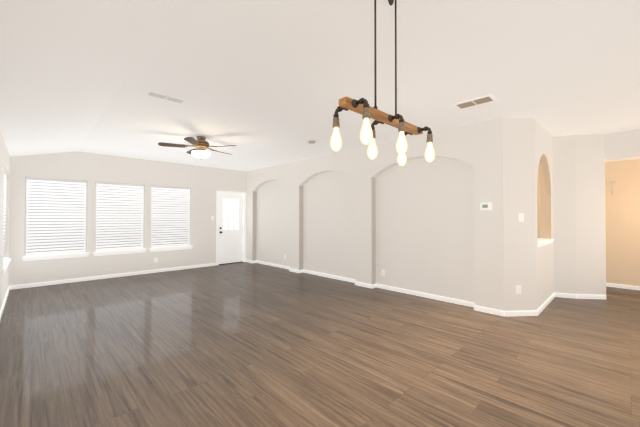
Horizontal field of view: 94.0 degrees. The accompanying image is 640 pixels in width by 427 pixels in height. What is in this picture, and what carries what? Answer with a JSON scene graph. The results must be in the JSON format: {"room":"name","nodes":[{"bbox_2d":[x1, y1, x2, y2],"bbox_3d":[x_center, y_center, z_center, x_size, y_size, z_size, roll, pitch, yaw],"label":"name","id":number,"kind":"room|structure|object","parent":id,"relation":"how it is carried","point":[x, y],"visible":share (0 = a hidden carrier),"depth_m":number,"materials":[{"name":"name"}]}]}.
{"room":"empty living room","nodes":[
{"label":"empty living room","id":0,"kind":"room"},
{"bbox_2d":[0,130,9,309],"bbox_3d":[-2.805,-0.031,2.360,0.150,2.840,8.830,1,-1,-44],"label":"wall","id":1,"kind":"structure","parent":0,"point":[5,164],"depth_m":4.45,"materials":[{"name":"beige paint"}]},
{"bbox_2d":[3,168,10,273],"bbox_3d":[-5.266,0.094,4.938,0.170,1.618,1.490,1,-1,-44],"label":"window","id":2,"kind":"structure","parent":1,"relation":"in","point":[5,259],"depth_m":5.17,"materials":[{"name":"white plastic"}]},
{"bbox_2d":[9,151,245,285],"bbox_3d":[-4.024,0.026,7.422,5.425,2.840,0.150,1,-1,-44],"label":"wall","id":3,"kind":"structure","parent":0,"point":[204,184],"depth_m":6.73,"materials":[{"name":"beige paint"}]},
{"bbox_2d":[22,177,88,260],"bbox_3d":[-5.365,0.107,6.099,1.020,1.618,0.170,1,-1,-44],"label":"window","id":4,"kind":"structure","parent":3,"relation":"in","point":[55,217],"depth_m":6.07,"materials":[{"name":"white plastic"}]},
{"bbox_2d":[93,182,145,255],"bbox_3d":[-4.581,0.116,6.856,1.020,1.618,0.170,1,-1,-44],"label":"window","id":5,"kind":"structure","parent":3,"relation":"in","point":[119,214],"depth_m":6.83,"materials":[{"name":"white plastic"}]},
{"bbox_2d":[149,185,192,251],"bbox_3d":[-3.797,0.124,7.613,1.020,1.618,0.170,1,-1,-44],"label":"window","id":6,"kind":"structure","parent":3,"relation":"in","point":[170,217],"depth_m":7.59,"materials":[{"name":"white plastic"}]},
{"bbox_2d":[216,191,245,264],"bbox_3d":[-2.618,0.412,8.743,0.924,2.096,0.191,1,-1,-44],"label":"entry door","id":7,"kind":"structure","parent":3,"relation":"in","point":[230,227],"depth_m":8.73,"materials":[{"name":"white paint"}]},
{"bbox_2d":[0,262,639,426],"bbox_3d":[0.229,1.473,5.374,9.225,0.100,9.480,1,-1,-44],"label":"floor","id":8,"kind":"structure","parent":0,"point":[243,344],"depth_m":2.91,"materials":[{"name":"brown wood"}]},
{"bbox_2d":[0,0,639,170],"bbox_3d":[0.229,-1.243,5.404,9.025,0.507,9.280,1,-1,-44],"label":"ceiling","id":9,"kind":"structure","parent":0,"point":[259,84],"depth_m":2.77,"materials":[{"name":"white paint"}]},
{"bbox_2d":[144,90,186,103],"bbox_3d":[-1.771,-1.333,3.434,0.410,0.010,0.160,1,-1,-44],"label":"ceiling vent","id":10,"kind":"object","parent":9,"relation":"in","point":[164,97],"visible":1,"depth_m":3.42,"materials":[{"name":"white metal"}]},
{"bbox_2d":[158,136,235,159],"bbox_3d":[-2.075,-1.122,5.189,1.259,0.390,1.226,1,-1,-44],"label":"ceiling fan","id":11,"kind":"object","parent":9,"relation":"hanging from","point":[200,144],"visible":1,"depth_m":5.04,"materials":[{"name":"brown wood"}]},
{"bbox_2d":[330,0,434,165],"bbox_3d":[0.384,-0.839,1.717,0.765,1.033,0.259,1,-1,-44],"label":"chandelier","id":12,"kind":"object","parent":9,"relation":"hanging from","point":[364,109],"visible":1,"depth_m":1.63,"materials":[{"name":"brown wood"}]},
{"bbox_2d":[453,94,496,109],"bbox_3d":[1.853,-1.331,3.582,0.230,0.010,0.420,1,-1,-44],"label":"ceiling vent","id":13,"kind":"object","parent":9,"relation":"in","point":[476,101],"visible":1,"depth_m":3.57,"materials":[{"name":"white plastic"}]},
{"bbox_2d":[246,117,503,310],"bbox_3d":[0.126,0.019,6.764,0.235,2.840,7.160,1,-1,-44],"label":"wall","id":14,"kind":"structure","parent":0,"point":[417,222],"depth_m":5.44,"materials":[{"name":"beige paint"}]},
{"bbox_2d":[0,260,639,319],"bbox_3d":[0.333,1.387,5.267,8.425,0.070,8.980,1,-1,-44],"label":"baseboard","id":15,"kind":"structure","parent":14,"relation":"attached to","point":[538,311],"depth_m":5.62,"materials":[{"name":"white paint"}]},
{"bbox_2d":[480,203,491,209],"bbox_3d":[2.364,-0.100,4.256,0.028,0.110,0.150,1,-1,-44],"label":"thermostat","id":16,"kind":"object","parent":14,"relation":"attached to","point":[485,206],"visible":1,"depth_m":4.24,"materials":[{"name":"white plastic"}]},
{"bbox_2d":[503,117,551,310],"bbox_3d":[3.147,-0.006,4.580,1.550,2.840,0.420,1,-1,-44],"label":"wall","id":17,"kind":"structure","parent":0,"point":[520,193],"depth_m":4.13,"materials":[{"name":"beige paint"}]},
{"bbox_2d":[516,285,520,293],"bbox_3d":[2.736,1.049,4.104,0.072,0.116,0.009,0,-1,-4],"label":"electrical outlet","id":18,"kind":"object","parent":17,"relation":"attached to","point":[518,289],"visible":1,"depth_m":4.10,"materials":[{"name":"white plastic"}]},
{"bbox_2d":[519,213,523,221],"bbox_3d":[2.780,0.055,4.116,0.072,0.116,0.014,0,-1,-4],"label":"light switch","id":19,"kind":"object","parent":17,"relation":"attached to","point":[521,217],"visible":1,"depth_m":4.12,"materials":[{"name":"white plastic"}]},
{"bbox_2d":[537,238,553,246],"bbox_3d":[3.407,0.449,4.638,1.086,0.062,0.220,1,-1,-44],"label":"ledge","id":20,"kind":"object","parent":17,"relation":"on","point":[541,241],"visible":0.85,"depth_m":4.61,"materials":[{"name":"white paint"}]},
{"bbox_2d":[543,134,605,294],"bbox_3d":[4.291,0.000,5.065,0.770,2.840,0.770,1,-1,-44],"label":"wall","id":21,"kind":"structure","parent":0,"point":[578,234],"depth_m":4.99,"materials":[{"name":"beige paint"}]},
{"bbox_2d":[537,159,639,286],"bbox_3d":[5.227,0.014,6.385,0.150,2.840,4.070,1,-1,-44],"label":"wall","id":22,"kind":"structure","parent":0,"point":[622,212],"depth_m":5.68,"materials":[{"name":"beige paint"}]},
{"bbox_2d":[604,129,639,160],"bbox_3d":[5.146,-1.160,4.639,0.150,0.530,1.050,1,-1,-44],"label":"wall","id":23,"kind":"structure","parent":0,"point":[622,145],"depth_m":4.82,"materials":[{"name":"beige paint"}]}
]}

